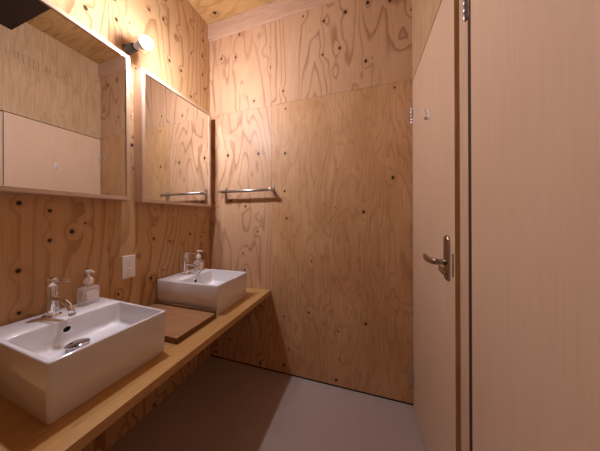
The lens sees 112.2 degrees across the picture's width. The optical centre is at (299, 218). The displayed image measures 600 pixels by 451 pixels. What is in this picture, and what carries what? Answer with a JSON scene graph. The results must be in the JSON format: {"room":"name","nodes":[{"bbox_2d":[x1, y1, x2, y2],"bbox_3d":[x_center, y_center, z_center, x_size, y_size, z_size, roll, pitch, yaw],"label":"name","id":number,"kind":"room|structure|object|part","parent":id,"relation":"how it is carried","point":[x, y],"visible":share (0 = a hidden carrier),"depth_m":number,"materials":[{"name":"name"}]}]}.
{"room":"bathroom","nodes":[
{"label":"bathroom","id":0,"kind":"room"},
{"bbox_2d":[0,0,210,450],"bbox_3d":[-1.255,-0.238,0.605,0.100,2.990,2.800,0,0,17],"label":"wall","id":1,"kind":"structure","parent":0,"point":[42,237],"depth_m":1.15,"materials":[{"name":"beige wood"}]},
{"bbox_2d":[0,0,130,200],"bbox_3d":[-1.080,-0.506,0.876,0.072,0.812,0.574,0,0,17],"label":"wall mirror","id":2,"kind":"object","parent":1,"relation":"attached to","point":[65,88],"visible":1,"depth_m":0.88,"materials":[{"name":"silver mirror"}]},
{"bbox_2d":[122,255,134,278],"bbox_3d":[-1.010,0.287,1.189,0.011,0.132,0.068,0,0,17],"label":"power outlet","id":3,"kind":"object","parent":1,"relation":"attached to","point":[128,262],"visible":1,"depth_m":1.18,"materials":[{"name":"white plastic"}]},
{"bbox_2d":[127,268,131,275],"bbox_3d":[-1.006,0.317,1.188,0.003,0.042,0.025,0,0,17],"label":"socket","id":4,"kind":"object","parent":3,"relation":"attached to","point":[129,270],"depth_m":1.19,"materials":[{"name":"white plastic"}]},
{"bbox_2d":[127,258,131,265],"bbox_3d":[-1.007,0.257,1.188,0.003,0.042,0.025,0,0,17],"label":"socket","id":5,"kind":"object","parent":3,"relation":"attached to","point":[129,260],"depth_m":1.19,"materials":[{"name":"white plastic"}]},
{"bbox_2d":[0,287,270,450],"bbox_3d":[-0.819,0.608,0.809,0.602,0.035,1.950,0,0,17],"label":"countertop","id":6,"kind":"structure","parent":1,"relation":"attached to","point":[20,430],"depth_m":0.64,"materials":[{"name":"beige wood"}]},
{"bbox_2d":[0,297,165,423],"bbox_3d":[-0.873,0.499,0.809,0.487,0.180,0.367,0,0,17],"label":"basin","id":7,"kind":"object","parent":6,"relation":"in","point":[51,367],"visible":1,"depth_m":0.71,"materials":[{"name":"white ceramic"}]},
{"bbox_2d":[41,276,75,318],"bbox_3d":[-0.992,0.328,0.829,0.159,0.163,0.058,0,0,17],"label":"faucet","id":8,"kind":"object","parent":7,"relation":"on","point":[51,306],"visible":1,"depth_m":0.83,"materials":[{"name":"silver metal"}]},
{"bbox_3d":[-1.040,0.265,0.844,0.039,0.036,0.039,0,0,17],"label":"handle","id":9,"kind":"part","parent":8,"relation":"part of","materials":[{"name":"silver metal"}]},
{"bbox_3d":[-0.976,0.356,0.828,0.126,0.068,0.025,0,0,14],"label":"spout","id":10,"kind":"part","parent":8,"relation":"part of","materials":[{"name":"silver metal"}]},
{"bbox_2d":[83,270,98,301],"bbox_3d":[-1.010,0.330,0.967,0.059,0.160,0.072,0,0,10],"label":"soap dispenser","id":11,"kind":"object","parent":7,"relation":"on","point":[93,294],"visible":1,"depth_m":0.96,"materials":[{"name":"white plastic"}]},
{"bbox_2d":[147,301,215,343],"bbox_3d":[-0.765,0.569,1.138,0.483,0.041,0.266,0,0,17],"label":"wooden board","id":12,"kind":"object","parent":6,"relation":"on","point":[181,321],"visible":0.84,"depth_m":1.12,"materials":[{"name":"brown wood"}]},
{"bbox_2d":[157,268,246,314],"bbox_3d":[-0.680,0.499,1.439,0.492,0.180,0.347,0,0,17],"label":"basin","id":13,"kind":"object","parent":6,"relation":"in","point":[210,289],"visible":0.98,"depth_m":1.32,"materials":[{"name":"white ceramic"}]},
{"bbox_2d":[181,252,200,274],"bbox_3d":[-0.791,0.327,1.460,0.159,0.163,0.058,0,0,17],"label":"faucet","id":14,"kind":"object","parent":13,"relation":"on","point":[185,264],"visible":1,"depth_m":1.46,"materials":[{"name":"silver metal"}]},
{"bbox_3d":[-0.775,0.355,1.459,0.126,0.068,0.025,0,0,14],"label":"spout","id":15,"kind":"part","parent":14,"relation":"part of","materials":[{"name":"silver metal"}]},
{"bbox_2d":[196,250,202,268],"bbox_3d":[-0.782,0.329,1.567,0.059,0.160,0.072,0,0,5],"label":"soap dispenser","id":16,"kind":"object","parent":13,"relation":"on","point":[198,256],"visible":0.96,"depth_m":1.56,"materials":[{"name":"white plastic"}]},
{"bbox_2d":[122,35,152,54],"bbox_3d":[-0.931,-0.993,1.160,0.190,0.064,0.064,0,0,17],"label":"wall lamp","id":17,"kind":"object","parent":1,"relation":"attached to","point":[143,42],"visible":1,"depth_m":1.15,"materials":[{"name":"white glass"}]},
{"bbox_2d":[122,42,137,54],"bbox_3d":[-0.987,-0.992,1.177,0.072,0.052,0.052,0,0,17],"label":"socket","id":18,"kind":"object","parent":17,"relation":"attached to","point":[130,48],"depth_m":1.16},
{"bbox_3d":[-0.914,-0.993,1.155,0.080,0.064,0.064,0,0,17],"label":"bulb","id":19,"kind":"part","parent":17,"relation":"part of","materials":[{"name":"white glass"}]},
{"bbox_3d":[-0.870,-0.993,1.141,0.062,0.062,0.062,0,0,17],"label":"bulb","id":20,"kind":"part","parent":17,"relation":"part of","materials":[{"name":"white glass"}]},
{"bbox_2d":[133,67,210,206],"bbox_3d":[-0.889,-0.498,1.481,0.072,0.803,0.568,0,0,17],"label":"wall mirror","id":21,"kind":"object","parent":1,"relation":"attached to","point":[172,133],"visible":1,"depth_m":1.37,"materials":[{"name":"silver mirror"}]},
{"bbox_2d":[188,0,275,24],"bbox_3d":[-0.432,-1.787,0.343,1.839,0.100,2.800,0,0,17],"label":"ceiling","id":22,"kind":"structure","parent":0,"point":[211,11],"depth_m":1.66,"materials":[{"name":"brown wood"}]},
{"bbox_2d":[107,356,425,450],"bbox_3d":[-0.419,1.303,0.343,1.839,0.100,2.800,0,0,17],"label":"floor","id":23,"kind":"structure","parent":0,"point":[223,405],"depth_m":1.26,"materials":[{"name":"grey concrete"}]},
{"bbox_2d":[209,0,413,405],"bbox_3d":[-0.020,-0.243,1.631,1.839,2.990,0.100,0,0,17],"label":"wall","id":24,"kind":"structure","parent":0,"point":[313,105],"depth_m":1.52,"materials":[{"name":"brown wood"}]},
{"bbox_2d":[219,185,274,197],"bbox_3d":[-0.444,-0.225,1.675,0.492,0.085,0.072,0,0,17],"label":"towel bar","id":25,"kind":"object","parent":24,"relation":"attached to","point":[272,189],"visible":1,"depth_m":1.64,"materials":[{"name":"metal"}]},
{"bbox_2d":[208,0,337,41],"bbox_3d":[-0.044,-1.669,1.573,1.639,0.138,0.022,0,0,17],"label":"beam","id":26,"kind":"structure","parent":24,"relation":"attached to","point":[278,9],"depth_m":1.65,"materials":[{"name":"beige wood"}]},
{"bbox_2d":[412,0,441,81],"bbox_3d":[0.423,-0.245,0.076,0.140,2.990,2.800,0,0,17],"label":"wall","id":27,"kind":"structure","parent":0,"point":[424,12],"depth_m":1.14,"materials":[{"name":"brown wood"}]},
{"bbox_2d":[410,0,460,450],"bbox_3d":[0.637,0.172,1.032,0.100,2.138,0.643,0,0,17],"label":"door","id":28,"kind":"structure","parent":27,"relation":"in","point":[435,108],"depth_m":0.89,"materials":[{"name":"brown wood"}]},
{"bbox_3d":[0.542,0.169,0.831,0.045,0.029,0.122,0,0,-6],"label":"lever","id":29,"kind":"part","parent":28,"relation":"part of","materials":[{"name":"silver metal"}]},
{"bbox_3d":[0.569,0.153,0.782,0.008,0.176,0.045,0,0,17],"label":"handle","id":30,"kind":"part","parent":28,"relation":"part of","materials":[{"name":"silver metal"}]},
{"bbox_3d":[0.560,0.173,0.736,0.003,0.083,0.007,0,0,17],"label":"latch plate","id":31,"kind":"part","parent":28,"relation":"part of","materials":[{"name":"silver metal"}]},
{"bbox_2d":[459,0,472,450],"bbox_3d":[0.566,0.176,0.657,0.030,2.146,0.114,0,0,17],"label":"door frame","id":32,"kind":"structure","parent":27,"relation":"attached to","point":[464,27],"depth_m":0.68,"materials":[{"name":"beige wood"}]},
{"bbox_2d":[463,0,599,450],"bbox_3d":[0.417,0.173,0.244,0.046,2.138,0.816,0,0,17],"label":"door","id":33,"kind":"structure","parent":27,"relation":"in","point":[535,64],"depth_m":0.38,"materials":[{"name":"brown wood"}]}
]}

